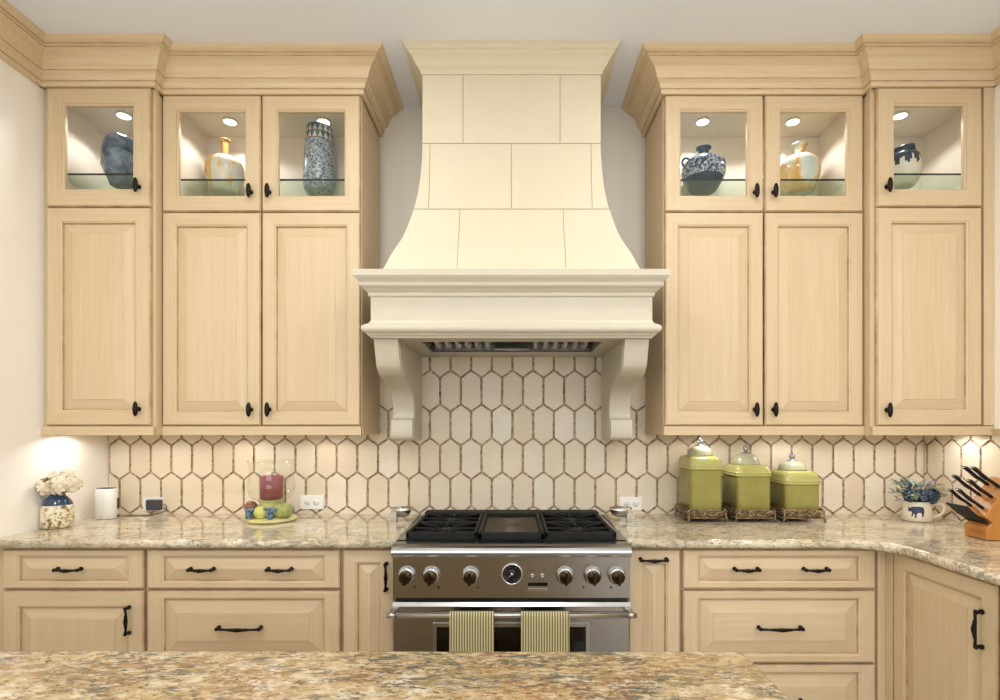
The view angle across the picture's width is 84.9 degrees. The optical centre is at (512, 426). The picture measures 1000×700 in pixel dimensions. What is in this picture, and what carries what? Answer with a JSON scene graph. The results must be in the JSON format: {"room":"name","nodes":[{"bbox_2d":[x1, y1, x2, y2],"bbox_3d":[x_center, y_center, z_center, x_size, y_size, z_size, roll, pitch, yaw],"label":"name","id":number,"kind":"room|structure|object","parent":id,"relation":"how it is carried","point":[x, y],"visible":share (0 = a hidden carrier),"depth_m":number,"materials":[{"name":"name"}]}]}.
{"room":"kitchen","nodes":[
{"label":"kitchen","id":0,"kind":"room"},
{"bbox_2d":[0,59,108,537],"bbox_3d":[-2.105,-0.135,-0.230,0.120,2.977,6.000,0,0,0],"label":"wall","id":1,"kind":"structure","parent":0,"point":[27,456],"depth_m":2.29,"materials":[{"name":"paint"}]},
{"bbox_2d":[0,0,44,86],"bbox_3d":[-1.985,-1.547,0.968,0.120,0.152,2.795,0,0,0],"label":"trim","id":2,"kind":"structure","parent":1,"relation":"attached to","point":[21,40],"depth_m":2.21,"materials":[{"name":"beige paint"}]},
{"bbox_2d":[41,88,163,434],"bbox_3d":[-1.798,-0.791,2.546,0.491,1.655,0.427,0,0,0],"label":"upper cabinet","id":3,"kind":"object","parent":1,"relation":"attached to","point":[104,242],"visible":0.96,"depth_m":2.37,"materials":[{"name":"beige paint"}]},
{"bbox_2d":[68,173,132,174],"bbox_3d":[-1.800,-1.120,2.583,0.443,0.008,0.326,0,0,0],"label":"glass shelf","id":4,"kind":"object","parent":3,"relation":"attached to","point":[68,173],"depth_m":2.42,"materials":[{"name":"clear glass"}]},
{"bbox_2d":[100,132,132,188],"bbox_3d":[-1.834,-1.237,2.552,0.151,0.226,0.150,0,0,0],"label":"vase","id":5,"kind":"object","parent":3,"relation":"on","point":[116,148],"visible":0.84,"depth_m":2.50,"materials":[{"name":"grey ceramic"}]},
{"bbox_2d":[115,111,132,119],"bbox_3d":[-1.815,-1.454,2.550,0.070,0.009,0.070,0,0,0],"label":"puck light","id":6,"kind":"object","parent":3,"relation":"attached to","point":[120,115],"depth_m":2.54,"materials":[{"name":"white plastic"}]},
{"bbox_2d":[7,0,999,106],"bbox_3d":[0.022,-1.673,-0.220,4.375,0.100,6.220,0,0,0],"label":"ceiling","id":7,"kind":"structure","parent":0,"point":[633,23],"depth_m":2.18,"materials":[{"name":"paint"}]},
{"bbox_2d":[380,107,644,515],"bbox_3d":[0.022,-0.135,2.830,4.335,2.977,0.120,0,0,0],"label":"wall","id":8,"kind":"structure","parent":0,"point":[622,141],"depth_m":2.77,"materials":[{"name":"beige paint"}]},
{"bbox_2d":[41,33,403,136],"bbox_3d":[-1.298,-1.547,2.510,1.493,0.152,0.521,0,0,0],"label":"crown molding","id":9,"kind":"structure","parent":8,"relation":"attached to","point":[70,60],"depth_m":2.35,"materials":[{"name":"beige paint"}]},
{"bbox_2d":[162,96,379,434],"bbox_3d":[-1.112,-0.791,2.574,0.888,1.655,0.372,0,0,0],"label":"upper cabinet","id":10,"kind":"object","parent":8,"relation":"attached to","point":[265,310],"visible":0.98,"depth_m":2.42,"materials":[{"name":"beige paint"}]},
{"bbox_2d":[204,137,244,195],"bbox_3d":[-1.387,-1.254,2.635,0.174,0.260,0.174,0,0,0],"label":"vase","id":11,"kind":"object","parent":10,"relation":"on","point":[222,165],"visible":0.96,"depth_m":2.58,"materials":[{"name":"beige ceramic"}]},
{"bbox_2d":[222,117,237,125],"bbox_3d":[-1.345,-1.454,2.600,0.070,0.009,0.070,0,0,0],"label":"puck light","id":12,"kind":"object","parent":10,"relation":"attached to","point":[226,121],"depth_m":2.59,"materials":[{"name":"white plastic"}]},
{"bbox_2d":[181,179,344,180],"bbox_3d":[-1.114,-1.120,2.610,0.840,0.008,0.272,0,0,0],"label":"glass shelf","id":13,"kind":"object","parent":10,"relation":"attached to","point":[181,179],"depth_m":2.47,"materials":[{"name":"clear glass"}]},
{"bbox_2d":[302,121,335,195],"bbox_3d":[-0.931,-1.285,2.635,0.154,0.322,0.154,0,0,0],"label":"vase","id":14,"kind":"object","parent":10,"relation":"on","point":[319,158],"visible":0.93,"depth_m":2.58,"materials":[{"name":"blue ceramic"}]},
{"bbox_2d":[316,117,330,124],"bbox_3d":[-0.900,-1.454,2.600,0.070,0.009,0.070,0,0,0],"label":"puck light","id":15,"kind":"object","parent":10,"relation":"attached to","point":[327,120],"depth_m":2.58,"materials":[{"name":"white plastic"}]},
{"bbox_2d":[353,40,669,440],"bbox_3d":[-0.004,-0.780,2.438,1.224,1.686,0.665,0,0,0],"label":"range hood","id":16,"kind":"object","parent":8,"relation":"attached to","point":[511,245],"visible":1,"depth_m":2.31,"materials":[{"name":"paint"}]},
{"bbox_2d":[109,357,923,513],"bbox_3d":[0.022,0.018,2.765,4.135,0.848,0.010,0,0,0],"label":"tile backsplash","id":17,"kind":"structure","parent":8,"relation":"attached to","point":[499,433],"depth_m":2.76,"materials":[{"name":"beige tile"}]},
{"bbox_2d":[143,497,162,510],"bbox_3d":[-1.814,0.388,2.755,0.101,0.068,0.010,0,0,0],"label":"power outlet","id":18,"kind":"object","parent":17,"relation":"attached to","point":[144,498],"visible":0.2,"depth_m":2.75,"materials":[{"name":"white plastic"}]},
{"bbox_2d":[117,499,166,516],"bbox_3d":[-1.829,0.402,2.705,0.206,0.075,0.078,0,0,-28],"label":"power adapter","id":19,"kind":"object","parent":18,"relation":"attached to","point":[151,504],"visible":1,"depth_m":2.72,"materials":[{"name":"grey plastic"}]},
{"bbox_2d":[300,495,323,508],"bbox_3d":[-1.012,0.379,2.755,0.119,0.071,0.010,0,0,0],"label":"power outlet","id":20,"kind":"object","parent":17,"relation":"attached to","point":[306,501],"visible":1,"depth_m":2.75,"materials":[{"name":"white plastic"}]},
{"bbox_2d":[304,499,310,504],"bbox_3d":[-1.034,0.379,2.752,0.031,0.031,0.003,0,0,0],"label":"socket","id":21,"kind":"object","parent":20,"relation":"attached to","point":[306,501],"depth_m":2.75,"materials":[{"name":"grey plastic"}]},
{"bbox_2d":[313,499,318,504],"bbox_3d":[-0.991,0.379,2.752,0.031,0.031,0.003,0,0,0],"label":"socket","id":22,"kind":"object","parent":20,"relation":"attached to","point":[315,501],"depth_m":2.75,"materials":[{"name":"grey plastic"}]},
{"bbox_2d":[620,497,641,509],"bbox_3d":[0.598,0.387,2.755,0.114,0.066,0.010,0,0,0],"label":"power outlet","id":23,"kind":"object","parent":17,"relation":"attached to","point":[635,503],"visible":0.96,"depth_m":2.75,"materials":[{"name":"white plastic"}]},
{"bbox_2d":[632,501,637,506],"bbox_3d":[0.619,0.387,2.752,0.031,0.031,0.003,0,0,0],"label":"socket","id":24,"kind":"object","parent":23,"relation":"attached to","point":[634,503],"depth_m":2.75,"materials":[{"name":"grey plastic"}]},
{"bbox_2d":[645,96,863,434],"bbox_3d":[1.115,-0.791,2.574,0.893,1.655,0.372,0,0,0],"label":"upper cabinet","id":25,"kind":"object","parent":8,"relation":"attached to","point":[759,308],"visible":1,"depth_m":2.42,"materials":[{"name":"beige paint"}]},
{"bbox_2d":[695,117,709,125],"bbox_3d":[0.905,-1.454,2.600,0.070,0.009,0.070,0,0,0],"label":"puck light","id":26,"kind":"object","parent":25,"relation":"attached to","point":[699,121],"depth_m":2.59,"materials":[{"name":"white plastic"}]},
{"bbox_2d":[681,144,725,195],"bbox_3d":[0.922,-1.235,2.635,0.205,0.222,0.205,0,0,23],"label":"vase","id":27,"kind":"object","parent":25,"relation":"on","point":[704,165],"visible":0.96,"depth_m":2.57,"materials":[{"name":"ceramic"}]},
{"bbox_2d":[680,179,844,180],"bbox_3d":[1.117,-1.120,2.610,0.845,0.008,0.272,0,0,0],"label":"glass shelf","id":28,"kind":"object","parent":25,"relation":"attached to","point":[680,179],"depth_m":2.47,"materials":[{"name":"clear glass"}]},
{"bbox_2d":[785,117,800,125],"bbox_3d":[1.335,-1.454,2.600,0.070,0.009,0.070,0,0,0],"label":"puck light","id":29,"kind":"object","parent":25,"relation":"attached to","point":[789,121],"depth_m":2.59,"materials":[{"name":"white plastic"}]},
{"bbox_2d":[780,141,820,195],"bbox_3d":[1.385,-1.243,2.635,0.182,0.238,0.182,0,0,0],"label":"vase","id":30,"kind":"object","parent":25,"relation":"on","point":[802,164],"visible":0.94,"depth_m":2.58,"materials":[{"name":"yellow ceramic"}]},
{"bbox_2d":[621,33,994,136],"bbox_3d":[1.321,-1.547,2.510,1.538,0.152,0.521,0,0,0],"label":"crown molding","id":31,"kind":"structure","parent":8,"relation":"attached to","point":[874,60],"depth_m":2.35,"materials":[{"name":"beige paint"}]},
{"bbox_2d":[968,84,999,435],"bbox_3d":[2.150,-0.135,-0.230,0.120,2.977,6.000,0,0,0],"label":"wall","id":32,"kind":"structure","parent":0,"point":[996,425],"depth_m":2.36,"materials":[{"name":"paint"}]},
{"bbox_2d":[862,88,993,434],"bbox_3d":[1.823,-0.791,2.546,0.531,1.655,0.427,0,0,0],"label":"upper cabinet","id":33,"kind":"object","parent":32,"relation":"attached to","point":[928,246],"visible":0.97,"depth_m":2.37,"materials":[{"name":"beige paint"}]},
{"bbox_2d":[894,111,908,119],"bbox_3d":[1.810,-1.454,2.550,0.070,0.009,0.070,0,0,0],"label":"puck light","id":34,"kind":"object","parent":33,"relation":"attached to","point":[898,115],"depth_m":2.54,"materials":[{"name":"white plastic"}]},
{"bbox_2d":[894,143,922,188],"bbox_3d":[1.835,-1.222,2.565,0.148,0.195,0.148,0,0,0],"label":"vase","id":35,"kind":"object","parent":33,"relation":"on","point":[907,159],"visible":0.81,"depth_m":2.51,"materials":[{"name":"beige ceramic"}]},
{"bbox_2d":[894,173,960,174],"bbox_3d":[1.825,-1.120,2.583,0.483,0.008,0.326,0,0,0],"label":"glass shelf","id":36,"kind":"object","parent":33,"relation":"attached to","point":[894,173],"depth_m":2.42,"materials":[{"name":"clear glass"}]},
{"bbox_2d":[924,435,999,522],"bbox_3d":[2.085,0.240,1.820,0.010,0.403,1.900,0,0,0],"label":"tile backsplash","id":37,"kind":"structure","parent":32,"relation":"attached to","point":[945,456],"depth_m":2.57,"materials":[{"name":"beige tile"}]},
{"bbox_2d":[991,26,999,86],"bbox_3d":[2.030,-1.547,0.968,0.120,0.152,2.795,0,0,0],"label":"trim","id":38,"kind":"structure","parent":32,"relation":"attached to","point":[995,35],"depth_m":2.29,"materials":[{"name":"beige paint"}]},
{"bbox_2d":[991,429,999,435],"bbox_3d":[2.080,0.024,1.617,0.020,0.030,1.495,0,0,0],"label":"trim","id":39,"kind":"structure","parent":32,"relation":"attached to","point":[995,432],"depth_m":2.34,"materials":[{"name":"beige paint"}]},
{"bbox_3d":[0.022,1.404,-0.220,4.375,0.100,6.220,0,0,0],"label":"floor","id":40,"kind":"structure","parent":0,"visible":0},
{"bbox_2d":[0,548,148,650],"bbox_3d":[-1.746,0.915,2.436,0.596,0.878,0.644,0,0,0],"label":"base cabinet","id":41,"kind":"object","parent":40,"relation":"on","point":[52,599],"visible":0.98,"depth_m":2.15,"materials":[{"name":"beige paint"}]},
{"bbox_2d":[148,548,342,650],"bbox_3d":[-1.061,0.915,2.436,0.771,0.878,0.644,0,0,0],"label":"base cabinet","id":42,"kind":"object","parent":40,"relation":"on","point":[200,599],"visible":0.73,"depth_m":2.15,"materials":[{"name":"beige paint"}]},
{"bbox_2d":[0,514,420,547],"bbox_3d":[-1.253,0.457,2.444,1.582,0.035,0.652,0,0,0],"label":"countertop","id":43,"kind":"structure","parent":42,"relation":"on","point":[158,530],"depth_m":2.27,"materials":[{"name":"beige stone"}]},
{"bbox_2d":[40,491,74,528],"bbox_3d":[-1.988,0.362,2.385,0.118,0.154,0.118,0,0,0],"label":"jar","id":44,"kind":"object","parent":43,"relation":"on","point":[57,511],"visible":0.92,"depth_m":2.35,"materials":[{"name":"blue ceramic"}]},
{"bbox_2d":[36,469,82,495],"bbox_3d":[-1.982,0.243,2.377,0.180,0.124,0.122,0,0,0],"label":"hydrangea bouquet","id":45,"kind":"object","parent":44,"relation":"in","point":[59,480],"visible":1,"depth_m":2.36,"materials":[{"name":"beige plant"}]},
{"bbox_2d":[95,487,119,518],"bbox_3d":[-1.948,0.366,2.620,0.094,0.144,0.073,0,0,0],"label":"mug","id":46,"kind":"object","parent":43,"relation":"on","point":[107,501],"visible":1,"depth_m":2.59,"materials":[{"name":"white ceramic"}]},
{"bbox_2d":[244,460,296,523],"bbox_3d":[-1.129,0.298,2.565,0.233,0.282,0.226,0,0,0],"label":"candle holder","id":47,"kind":"object","parent":43,"relation":"on","point":[273,511],"visible":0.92,"depth_m":2.48,"materials":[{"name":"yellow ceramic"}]},
{"bbox_2d":[259,475,282,499],"bbox_3d":[-1.132,0.280,2.565,0.104,0.112,0.104,0,0,0],"label":"pillar candle","id":48,"kind":"object","parent":47,"relation":"in","point":[270,486],"visible":1,"depth_m":2.52,"materials":[{"name":"red wax"}]},
{"bbox_2d":[389,506,411,521],"bbox_3d":[-0.521,0.406,2.551,0.101,0.063,0.072,0,0,0],"label":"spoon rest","id":49,"kind":"object","parent":43,"relation":"on","point":[400,511],"visible":1,"depth_m":2.52,"materials":[{"name":"silver metal"}]},
{"bbox_2d":[392,506,411,516],"bbox_3d":[-0.517,0.397,2.551,0.093,0.043,0.072,0,0,0],"label":"bowl","id":50,"kind":"object","parent":49,"relation":"on","point":[400,511],"depth_m":2.52,"materials":[{"name":"metal"}]},
{"bbox_2d":[343,548,393,651],"bbox_3d":[-0.568,0.915,2.436,0.214,0.878,0.644,0,0,0],"label":"base cabinet","id":51,"kind":"object","parent":40,"relation":"on","point":[367,572],"visible":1,"depth_m":2.15,"materials":[{"name":"beige paint"}]},
{"bbox_2d":[386,510,636,651],"bbox_3d":[-0.003,0.882,2.387,0.927,0.944,0.741,0,0,0],"label":"gas range","id":52,"kind":"object","parent":40,"relation":"on","point":[507,563],"visible":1,"depth_m":2.09,"materials":[{"name":"metal"}]},
{"bbox_2d":[449,611,493,651],"bbox_3d":[-0.150,0.839,2.026,0.163,0.310,0.034,0,0,0],"label":"dish towel","id":53,"kind":"object","parent":52,"relation":"hanging from","point":[469,631],"visible":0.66,"depth_m":2.01,"materials":[{"name":"fabric"}]},
{"bbox_2d":[391,516,631,557],"bbox_3d":[-0.004,0.477,2.413,0.913,0.057,0.690,0,0,0],"label":"cooktop","id":54,"kind":"object","parent":52,"relation":"in","point":[477,546],"depth_m":2.08,"materials":[{"name":"metal"}]},
{"bbox_2d":[521,611,568,651],"bbox_3d":[0.121,0.844,2.026,0.178,0.320,0.034,0,0,0],"label":"dish towel","id":55,"kind":"object","parent":52,"relation":"hanging from","point":[541,631],"visible":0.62,"depth_m":2.01,"materials":[{"name":"fabric"}]},
{"bbox_2d":[629,548,679,651],"bbox_3d":[0.560,0.915,2.436,0.214,0.878,0.644,0,0,0],"label":"base cabinet","id":56,"kind":"object","parent":40,"relation":"on","point":[654,572],"visible":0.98,"depth_m":2.15,"materials":[{"name":"beige paint"}]},
{"bbox_2d":[680,548,874,699],"bbox_3d":[1.053,0.915,2.436,0.771,0.878,0.644,0,0,0],"label":"base cabinet","id":57,"kind":"object","parent":40,"relation":"on","point":[804,617],"visible":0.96,"depth_m":2.15,"materials":[{"name":"beige paint"}]},
{"bbox_2d":[875,551,999,699],"bbox_3d":[1.761,0.915,2.206,0.654,0.878,1.104,0,0,0],"label":"base cabinet","id":58,"kind":"object","parent":40,"relation":"on","point":[937,628],"visible":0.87,"depth_m":1.91,"materials":[{"name":"beige paint"}]},
{"bbox_2d":[602,514,999,585],"bbox_3d":[1.272,0.457,1.820,1.634,0.035,1.900,0,0,0],"label":"countertop","id":59,"kind":"structure","parent":58,"relation":"on","point":[942,542],"depth_m":2.19,"materials":[{"name":"beige stone"}]},
{"bbox_2d":[609,506,634,521],"bbox_3d":[0.508,0.406,2.551,0.113,0.063,0.072,0,0,0],"label":"spoon rest","id":60,"kind":"object","parent":59,"relation":"on","point":[618,511],"visible":1,"depth_m":2.52,"materials":[{"name":"silver metal"}]},
{"bbox_2d":[609,506,631,516],"bbox_3d":[0.505,0.397,2.551,0.107,0.043,0.072,0,0,0],"label":"bowl","id":61,"kind":"object","parent":60,"relation":"on","point":[618,511],"depth_m":2.52,"materials":[{"name":"metal"}]},
{"bbox_2d":[674,438,727,521],"bbox_3d":[0.896,0.244,2.610,0.189,0.389,0.215,0,0,0],"label":"canister","id":62,"kind":"object","parent":59,"relation":"on","point":[700,472],"visible":1,"depth_m":2.52,"materials":[{"name":"green ceramic"}]},
{"bbox_2d":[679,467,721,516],"bbox_3d":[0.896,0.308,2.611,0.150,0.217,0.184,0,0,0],"label":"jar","id":63,"kind":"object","parent":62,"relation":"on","point":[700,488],"depth_m":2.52,"materials":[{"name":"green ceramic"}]},
{"bbox_2d":[722,443,776,522],"bbox_3d":[1.118,0.258,2.615,0.198,0.360,0.225,0,0,0],"label":"canister","id":64,"kind":"object","parent":59,"relation":"on","point":[746,482],"visible":0.91,"depth_m":2.52,"materials":[{"name":"green ceramic"}]},
{"bbox_2d":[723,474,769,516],"bbox_3d":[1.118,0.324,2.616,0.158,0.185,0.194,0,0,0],"label":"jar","id":65,"kind":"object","parent":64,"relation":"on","point":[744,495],"depth_m":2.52,"materials":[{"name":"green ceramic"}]},
{"bbox_2d":[770,451,826,521],"bbox_3d":[1.342,0.277,2.618,0.202,0.324,0.231,0,0,0],"label":"canister","id":66,"kind":"object","parent":59,"relation":"on","point":[794,489],"visible":0.82,"depth_m":2.52,"materials":[{"name":"green ceramic"}]},
{"bbox_2d":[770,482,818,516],"bbox_3d":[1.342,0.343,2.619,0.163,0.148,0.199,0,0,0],"label":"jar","id":67,"kind":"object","parent":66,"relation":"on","point":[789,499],"depth_m":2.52,"materials":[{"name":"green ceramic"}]},
{"bbox_2d":[901,500,945,522],"bbox_3d":[1.915,0.393,2.563,0.158,0.092,0.126,0,0,0],"label":"mug","id":68,"kind":"object","parent":59,"relation":"on","point":[911,511],"visible":0.93,"depth_m":2.52,"materials":[{"name":"ceramic"}]},
{"bbox_2d":[907,505,923,517],"bbox_3d":[1.863,0.392,2.523,0.064,0.055,0.015,0,0,45],"label":"print","id":69,"kind":"object","parent":68,"relation":"attached to","point":[913,511],"depth_m":2.52},
{"bbox_2d":[888,475,947,503],"bbox_3d":[1.891,0.322,2.554,0.271,0.193,0.190,0,0,0],"label":"bouquet","id":70,"kind":"object","parent":68,"relation":"in","point":[927,494],"visible":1,"depth_m":2.53,"materials":[{"name":"blue plant"}]},
{"bbox_2d":[965,477,999,539],"bbox_3d":[1.949,0.319,2.154,0.254,0.237,0.112,0,0,3],"label":"knife block","id":71,"kind":"object","parent":59,"relation":"on","point":[991,513],"visible":0.77,"depth_m":2.13,"materials":[{"name":"brown wood"}]},
{"bbox_2d":[946,502,969,520],"bbox_3d":[1.813,0.351,2.207,0.114,0.091,0.013,0,0,2],"label":"steak knife","id":72,"kind":"object","parent":71,"relation":"in","point":[947,503],"visible":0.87,"depth_m":2.20,"materials":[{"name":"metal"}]},
{"bbox_2d":[948,489,971,506],"bbox_3d":[1.812,0.293,2.198,0.114,0.089,0.023,0,0,2],"label":"kitchen knife","id":73,"kind":"object","parent":71,"relation":"in","point":[952,491],"visible":0.98,"depth_m":2.19,"materials":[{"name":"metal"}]},
{"bbox_2d":[949,503,973,521],"bbox_3d":[1.812,0.351,2.189,0.114,0.091,0.013,0,0,2],"label":"steak knife","id":74,"kind":"object","parent":71,"relation":"in","point":[951,504],"visible":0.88,"depth_m":2.19,"materials":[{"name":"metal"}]},
{"bbox_2d":[953,504,976,521],"bbox_3d":[1.811,0.351,2.171,0.114,0.091,0.013,0,0,2],"label":"steak knife","id":75,"kind":"object","parent":71,"relation":"in","point":[958,508],"visible":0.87,"depth_m":2.17,"materials":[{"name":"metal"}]},
{"bbox_2d":[952,475,980,495],"bbox_3d":[1.836,0.243,2.195,0.132,0.102,0.025,0,0,2],"label":"kitchen knife","id":76,"kind":"object","parent":71,"relation":"in","point":[956,477],"visible":0.98,"depth_m":2.19,"materials":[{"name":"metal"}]},
{"bbox_2d":[956,504,980,522],"bbox_3d":[1.810,0.351,2.152,0.114,0.091,0.013,0,0,2],"label":"steak knife","id":77,"kind":"object","parent":71,"relation":"in","point":[957,505],"visible":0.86,"depth_m":2.15,"materials":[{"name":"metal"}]},
{"bbox_2d":[955,488,984,508],"bbox_3d":[1.801,0.289,2.134,0.129,0.100,0.024,0,0,4],"label":"kitchen knife","id":78,"kind":"object","parent":71,"relation":"in","point":[959,490],"visible":0.99,"depth_m":2.13,"materials":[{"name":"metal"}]},
{"bbox_2d":[960,505,984,523],"bbox_3d":[1.809,0.351,2.134,0.114,0.091,0.013,0,0,2],"label":"steak knife","id":79,"kind":"object","parent":71,"relation":"in","point":[961,506],"visible":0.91,"depth_m":2.13,"materials":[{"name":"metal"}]},
{"bbox_2d":[962,466,989,485],"bbox_3d":[1.872,0.205,2.193,0.123,0.096,0.028,0,0,0],"label":"kitchen knife","id":80,"kind":"object","parent":71,"relation":"in","point":[966,468],"visible":0.98,"depth_m":2.18,"materials":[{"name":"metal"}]},
{"bbox_2d":[963,506,988,524],"bbox_3d":[1.808,0.351,2.115,0.114,0.091,0.013,0,0,2],"label":"steak knife","id":81,"kind":"object","parent":71,"relation":"in","point":[965,507],"visible":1,"depth_m":2.11,"materials":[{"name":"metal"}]},
{"bbox_2d":[966,479,993,498],"bbox_3d":[1.839,0.250,2.135,0.118,0.092,0.027,0,0,0],"label":"kitchen knife","id":82,"kind":"object","parent":71,"relation":"in","point":[970,481],"visible":0.98,"depth_m":2.13,"materials":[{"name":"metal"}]},
{"bbox_2d":[970,466,999,487],"bbox_3d":[1.862,0.205,2.137,0.131,0.101,0.026,0,0,2],"label":"kitchen knife","id":83,"kind":"object","parent":71,"relation":"in","point":[975,469],"visible":1,"depth_m":2.13,"materials":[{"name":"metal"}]},
{"bbox_3d":[-0.622,0.914,0.590,2.075,0.880,0.920,0,0,0],"label":"cabinet","id":84,"kind":"object","parent":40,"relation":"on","visible":0},
{"bbox_2d":[0,651,789,699],"bbox_3d":[-0.623,0.456,0.587,2.155,0.033,0.993,0,0,0],"label":"countertop","id":85,"kind":"structure","parent":84,"relation":"on","point":[24,675],"depth_m":0.96,"materials":[{"name":"beige stone"}]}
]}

